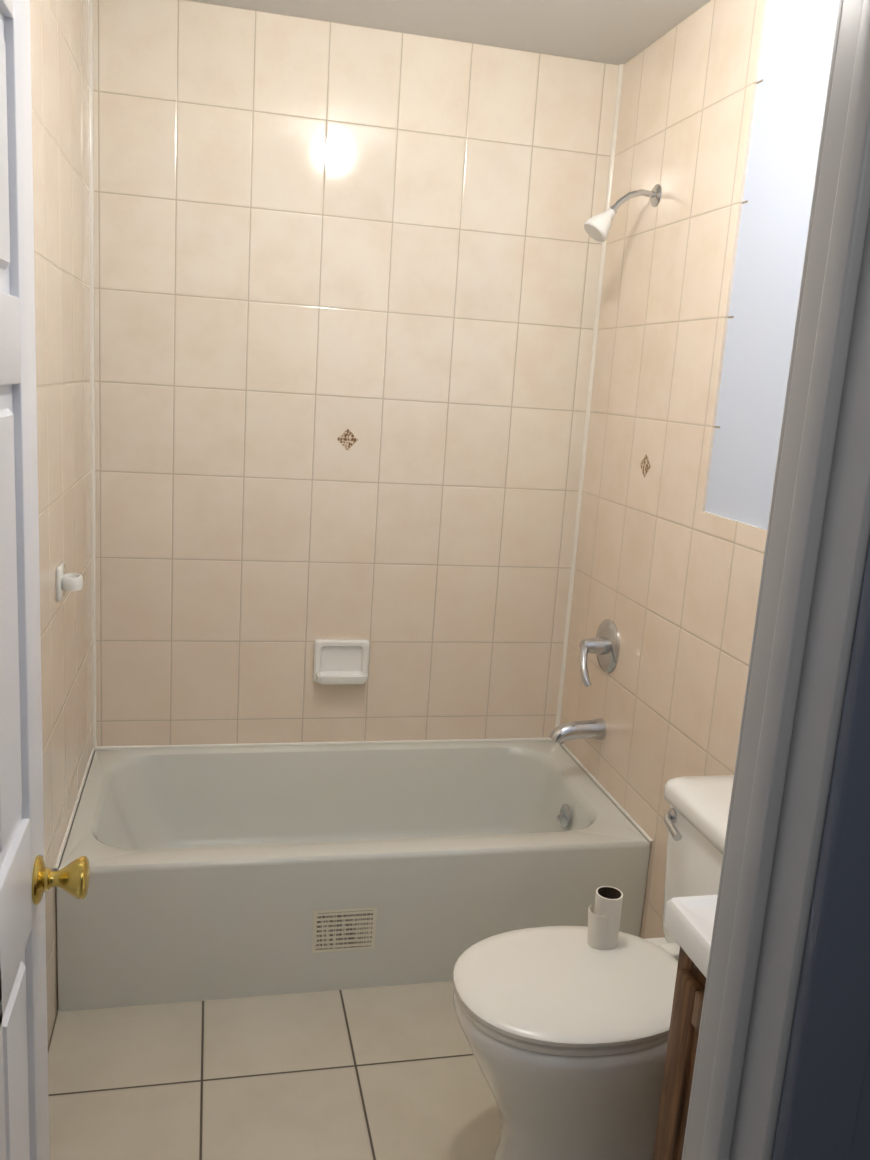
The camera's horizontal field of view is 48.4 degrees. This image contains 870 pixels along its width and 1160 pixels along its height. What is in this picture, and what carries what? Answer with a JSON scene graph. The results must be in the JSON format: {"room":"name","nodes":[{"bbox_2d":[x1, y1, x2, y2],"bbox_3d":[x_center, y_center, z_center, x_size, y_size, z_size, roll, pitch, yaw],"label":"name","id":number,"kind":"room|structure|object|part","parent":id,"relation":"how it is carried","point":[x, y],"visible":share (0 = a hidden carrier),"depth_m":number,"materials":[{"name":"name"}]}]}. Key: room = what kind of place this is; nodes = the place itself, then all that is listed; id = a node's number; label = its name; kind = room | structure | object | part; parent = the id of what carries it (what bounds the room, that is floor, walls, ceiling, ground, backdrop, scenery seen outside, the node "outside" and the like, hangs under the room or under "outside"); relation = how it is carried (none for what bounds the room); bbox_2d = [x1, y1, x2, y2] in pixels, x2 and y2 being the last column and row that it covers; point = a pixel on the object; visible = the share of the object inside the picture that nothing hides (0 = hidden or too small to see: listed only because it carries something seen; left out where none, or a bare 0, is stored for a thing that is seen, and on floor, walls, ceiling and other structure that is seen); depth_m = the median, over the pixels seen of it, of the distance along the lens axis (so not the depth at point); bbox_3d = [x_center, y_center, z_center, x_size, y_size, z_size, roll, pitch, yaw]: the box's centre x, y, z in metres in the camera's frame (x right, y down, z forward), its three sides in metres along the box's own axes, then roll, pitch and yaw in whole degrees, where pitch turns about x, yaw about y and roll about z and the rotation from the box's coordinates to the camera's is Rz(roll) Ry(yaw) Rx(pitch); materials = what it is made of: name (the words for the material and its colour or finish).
{"room":"bathroom","nodes":[
{"label":"bathroom","id":0,"kind":"room"},
{"bbox_2d":[48,981,500,1159],"bbox_3d":[0.056,1.328,1.500,2.120,0.080,4.073,1,12,-13],"label":"floor","id":1,"kind":"structure","parent":0,"point":[385,1073],"depth_m":2.17,"materials":[{"name":"tile"}]},
{"bbox_2d":[56,740,649,1011],"bbox_3d":[-0.247,0.799,2.842,1.516,0.376,0.757,1,12,-13],"label":"tub","id":2,"kind":"object","parent":1,"relation":"on","point":[216,873],"visible":0.98,"depth_m":2.55,"materials":[{"name":"white ceramic"}]},
{"bbox_2d":[453,775,733,1159],"bbox_3d":[0.381,0.833,1.935,0.704,0.755,0.454,1,12,-13],"label":"toilet","id":3,"kind":"object","parent":1,"relation":"on","point":[565,1029],"visible":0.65,"depth_m":1.84,"materials":[{"name":"white ceramic"}]},
{"bbox_3d":[0.276,1.009,1.950,0.507,0.392,0.372,1,12,-13],"label":"bowl","id":4,"kind":"part","parent":3,"relation":"part of","materials":[{"name":"white ceramic"}]},
{"bbox_3d":[0.273,0.807,1.905,0.472,0.019,0.364,1,12,-13],"label":"seat","id":5,"kind":"part","parent":3,"relation":"part of","materials":[{"name":"white plastic"}]},
{"bbox_3d":[0.272,0.787,1.900,0.476,0.020,0.372,1,12,-13],"label":"lid","id":6,"kind":"part","parent":3,"relation":"part of","materials":[{"name":"white plastic"}]},
{"bbox_2d":[587,886,622,949],"bbox_3d":[0.349,0.702,2.008,0.071,0.112,0.058,1,12,-13],"label":"tube","id":7,"kind":"object","parent":3,"relation":"on","point":[603,924],"visible":1,"depth_m":1.99,"materials":[{"name":"white"}]},
{"bbox_3d":[0.497,0.518,2.030,0.025,0.031,0.076,1,12,-13],"label":"lever arm","id":8,"kind":"part","parent":3,"relation":"part of"},
{"bbox_3d":[0.629,0.670,1.956,0.192,0.314,0.424,1,12,-13],"label":"tank","id":9,"kind":"part","parent":3,"relation":"part of","materials":[{"name":"white ceramic"}]},
{"bbox_3d":[0.641,0.494,1.920,0.216,0.051,0.454,1,12,-13],"label":"tank lid","id":10,"kind":"part","parent":3,"relation":"part of","materials":[{"name":"white ceramic"}]},
{"bbox_2d":[653,895,717,1159],"bbox_3d":[0.616,0.907,1.360,0.504,0.872,0.544,1,12,-13],"label":"bathroom vanity","id":11,"kind":"object","parent":1,"relation":"on","point":[689,923],"visible":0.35,"depth_m":1.46,"materials":[{"name":"brown wood"}]},
{"bbox_3d":[0.374,0.862,1.542,0.018,0.657,0.045,1,12,-13],"label":"frame","id":12,"kind":"part","parent":11,"relation":"part of","materials":[{"name":"brown wood"}]},
{"bbox_3d":[0.364,0.874,1.503,0.018,0.571,0.055,1,12,-13],"label":"door","id":13,"kind":"part","parent":11,"relation":"part of","materials":[{"name":"brown wood"}]},
{"bbox_3d":[0.386,0.892,1.420,0.009,0.465,0.124,1,12,-13],"label":"door","id":14,"kind":"part","parent":11,"relation":"part of","materials":[{"name":"brown wood"}]},
{"bbox_3d":[0.401,0.640,1.367,0.018,0.055,0.120,1,12,-13],"label":"door","id":15,"kind":"part","parent":11,"relation":"part of","materials":[{"name":"brown wood"}]},
{"bbox_3d":[0.447,0.621,1.251,0.018,0.060,0.440,1,12,-13],"label":"frame","id":16,"kind":"part","parent":11,"relation":"part of","materials":[{"name":"brown wood"}]},
{"bbox_2d":[189,0,709,64],"bbox_3d":[0.073,-1.370,1.643,1.776,0.100,2.527,1,12,-13],"label":"ceiling","id":17,"kind":"structure","parent":0,"point":[617,32],"depth_m":2.62,"materials":[{"name":"white paint"}]},
{"bbox_2d":[705,0,838,529],"bbox_3d":[0.809,-0.086,2.032,0.120,2.670,2.407,1,12,-13],"label":"wall","id":18,"kind":"structure","parent":0,"point":[793,74],"depth_m":2.13,"materials":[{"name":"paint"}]},
{"bbox_2d":[555,64,623,727],"bbox_3d":[0.492,-0.499,3.123,0.022,2.144,0.022,1,12,-13],"label":"trim","id":19,"kind":"structure","parent":18,"relation":"attached to","point":[594,340],"depth_m":3.10,"materials":[{"name":"white ceramic"}]},
{"bbox_2d":[560,744,651,843],"bbox_3d":[0.505,0.629,2.977,0.012,0.012,0.760,1,12,-13],"label":"trim","id":20,"kind":"structure","parent":18,"relation":"attached to","point":[618,805],"depth_m":2.89,"materials":[{"name":"white"}]},
{"bbox_2d":[560,0,766,938],"bbox_3d":[0.571,-0.231,2.781,0.008,2.520,0.816,1,12,-13],"label":"wall tile","id":21,"kind":"structure","parent":18,"relation":"attached to","point":[687,101],"depth_m":2.63,"materials":[{"name":"beige tile"}]},
{"bbox_2d":[549,718,605,743],"bbox_3d":[0.429,0.460,2.945,0.168,0.076,0.065,1,12,-13],"label":"tub spout","id":22,"kind":"object","parent":21,"relation":"attached to","point":[584,729],"visible":1,"depth_m":2.93,"materials":[{"name":"silver metal"}]},
{"bbox_2d":[579,619,619,686],"bbox_3d":[0.473,0.211,2.913,0.106,0.188,0.173,1,12,-13],"label":"tub valve","id":23,"kind":"object","parent":21,"relation":"attached to","point":[604,645],"visible":1,"depth_m":2.89,"materials":[{"name":"silver metal"}]},
{"bbox_3d":[0.449,0.253,2.879,0.044,0.117,0.101,1,12,-13],"label":"lever","id":24,"kind":"part","parent":23,"relation":"part of","materials":[{"name":"silver metal"}]},
{"bbox_3d":[0.516,0.199,2.925,0.018,0.164,0.164,1,12,-13],"label":"plate","id":25,"kind":"part","parent":23,"relation":"part of","materials":[{"name":"silver metal"}]},
{"bbox_2d":[584,184,661,241],"bbox_3d":[0.510,-1.006,2.644,0.202,0.167,0.075,1,12,-13],"label":"shower","id":26,"kind":"object","parent":21,"relation":"attached to","point":[597,227],"visible":1,"depth_m":2.63,"materials":[{"name":"silver metal"}]},
{"bbox_3d":[0.541,-1.034,2.651,0.134,0.076,0.021,1,12,-13],"label":"arm","id":27,"kind":"part","parent":26,"relation":"part of"},
{"bbox_2d":[640,454,650,476],"bbox_3d":[0.587,-0.319,2.700,0.002,0.066,0.066,1,12,-13],"label":"decorative tile","id":28,"kind":"object","parent":21,"relation":"attached to","point":[645,465],"depth_m":2.70,"materials":[{"name":"brown tile"}]},
{"bbox_2d":[650,511,766,937],"bbox_3d":[0.782,0.616,1.807,0.008,1.285,1.489,1,12,-13],"label":"wall tile","id":29,"kind":"structure","parent":18,"relation":"attached to","point":[726,587],"depth_m":2.31,"materials":[{"name":"beige tile"}]},
{"bbox_2d":[850,1048,869,1159],"bbox_3d":[0.942,0.189,0.859,1.328,2.520,0.004,1,12,-13],"label":"wall","id":30,"kind":"structure","parent":0,"point":[860,1150],"depth_m":0.77,"materials":[{"name":"blue paint"}]},
{"bbox_3d":[-0.273,-0.368,3.048,1.776,2.670,0.120,1,12,-13],"label":"wall","id":31,"kind":"structure","parent":0,"visible":0},
{"bbox_2d":[95,738,551,749],"bbox_3d":[-0.318,0.535,3.166,1.520,0.012,0.012,1,12,-13],"label":"trim","id":32,"kind":"structure","parent":31,"relation":"attached to","point":[308,743],"depth_m":3.15,"materials":[{"name":"white"}]},
{"bbox_2d":[93,0,618,750],"bbox_3d":[-0.261,-0.330,2.992,1.520,2.520,0.008,1,12,-13],"label":"wall tile","id":33,"kind":"structure","parent":31,"relation":"attached to","point":[315,240],"depth_m":2.92,"materials":[{"name":"beige tile"}]},
{"bbox_2d":[313,639,369,683],"bbox_3d":[-0.295,0.264,3.076,0.176,0.140,0.068,1,12,-13],"label":"soap dish","id":34,"kind":"object","parent":33,"relation":"attached to","point":[340,661],"visible":1,"depth_m":3.09,"materials":[{"name":"white ceramic"}]},
{"bbox_2d":[316,671,366,683],"bbox_3d":[-0.297,0.312,3.082,0.160,0.028,0.060,1,12,-13],"label":"tray","id":35,"kind":"object","parent":34,"relation":"on","point":[322,677],"depth_m":3.06,"materials":[{"name":"white ceramic"}]},
{"bbox_2d":[337,429,357,449],"bbox_3d":[-0.268,-0.430,2.964,0.066,0.066,0.002,1,12,-13],"label":"decorative tile","id":36,"kind":"object","parent":33,"relation":"attached to","point":[347,439],"depth_m":2.96,"materials":[{"name":"brown tile"}]},
{"bbox_3d":[-0.804,-0.117,1.656,0.120,2.670,2.407,1,12,-13],"label":"wall","id":37,"kind":"structure","parent":0,"visible":0},
{"bbox_2d":[30,0,92,1046],"bbox_3d":[-0.754,-0.102,1.724,0.008,2.520,2.305,1,12,-13],"label":"wall tile","id":38,"kind":"structure","parent":37,"relation":"attached to","point":[59,84],"depth_m":2.26,"materials":[{"name":"beige tile"}]},
{"bbox_2d":[56,562,82,601],"bbox_3d":[-0.846,0.004,2.248,0.055,0.080,0.080,1,12,-13],"label":"cup holder","id":39,"kind":"object","parent":38,"relation":"attached to","point":[69,582],"visible":1,"depth_m":2.22,"materials":[{"name":"white ceramic"}]},
{"bbox_3d":[-0.868,0.004,2.243,0.010,0.080,0.080,1,12,-13],"label":"plate","id":40,"kind":"part","parent":39,"relation":"part of","materials":[{"name":"white ceramic"}]},
{"bbox_2d":[55,748,94,870],"bbox_3d":[-0.975,0.601,2.631,0.012,0.012,0.760,1,12,-13],"label":"trim","id":41,"kind":"structure","parent":37,"relation":"attached to","point":[72,816],"depth_m":2.55,"materials":[{"name":"white"}]},
{"bbox_2d":[88,0,96,748],"bbox_3d":[-0.988,-0.527,2.778,0.022,2.144,0.022,1,12,-13],"label":"trim","id":42,"kind":"structure","parent":37,"relation":"attached to","point":[92,305],"depth_m":2.75,"materials":[{"name":"white ceramic"}]},
{"bbox_3d":[-0.435,0.387,0.643,0.020,2.040,0.110,1,12,-13],"label":"door frame","id":43,"kind":"structure","parent":0,"visible":0},
{"bbox_2d":[0,0,89,1159],"bbox_3d":[-0.492,0.304,1.025,0.174,2.018,0.695,1,12,-13],"label":"door leaf","id":44,"kind":"structure","parent":43,"relation":"attached to","point":[28,878],"depth_m":1.19,"materials":[{"name":"white paint"}]},
{"bbox_3d":[-0.475,-0.459,1.013,0.015,0.304,0.196,1,12,-13],"label":"panel","id":45,"kind":"part","parent":44,"relation":"part of","materials":[{"name":"white paint"}]},
{"bbox_3d":[-0.431,-0.630,0.838,0.035,0.110,0.474,1,12,-13],"label":"rail","id":46,"kind":"part","parent":44,"relation":"part of","materials":[{"name":"white paint"}]},
{"bbox_3d":[-0.458,-0.234,0.919,0.035,0.100,0.474,1,12,-13],"label":"rail","id":47,"kind":"part","parent":44,"relation":"part of","materials":[{"name":"white paint"}]},
{"bbox_3d":[-0.510,0.059,1.120,0.015,0.564,0.196,1,12,-13],"label":"panel","id":48,"kind":"part","parent":44,"relation":"part of","materials":[{"name":"white paint"}]},
{"bbox_3d":[-0.503,0.441,1.058,0.035,0.160,0.474,1,12,-13],"label":"rail","id":49,"kind":"part","parent":44,"relation":"part of","materials":[{"name":"white paint"}]},
{"bbox_3d":[-0.558,0.776,1.267,0.015,0.592,0.196,1,12,-13],"label":"panel","id":50,"kind":"part","parent":44,"relation":"part of","materials":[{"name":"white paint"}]},
{"bbox_3d":[0.642,0.173,0.842,0.736,2.520,0.102,1,12,-13],"label":"wall","id":51,"kind":"structure","parent":0,"visible":0},
{"bbox_2d":[682,0,869,1159],"bbox_3d":[0.283,0.366,0.801,0.067,2.112,0.140,1,12,-13],"label":"door frame","id":52,"kind":"structure","parent":51,"relation":"attached to","point":[843,550],"depth_m":0.72,"materials":[{"name":"grey paint"}]},
{"bbox_3d":[0.272,0.352,0.862,0.062,2.112,0.014,1,12,-13],"label":"inner right casing of the door jamb","id":53,"kind":"part","parent":52,"relation":"part of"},
{"bbox_3d":[0.299,0.379,0.743,0.062,2.112,0.016,1,12,-13],"label":"right outer door jamb casing","id":54,"kind":"part","parent":52,"relation":"part of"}
]}

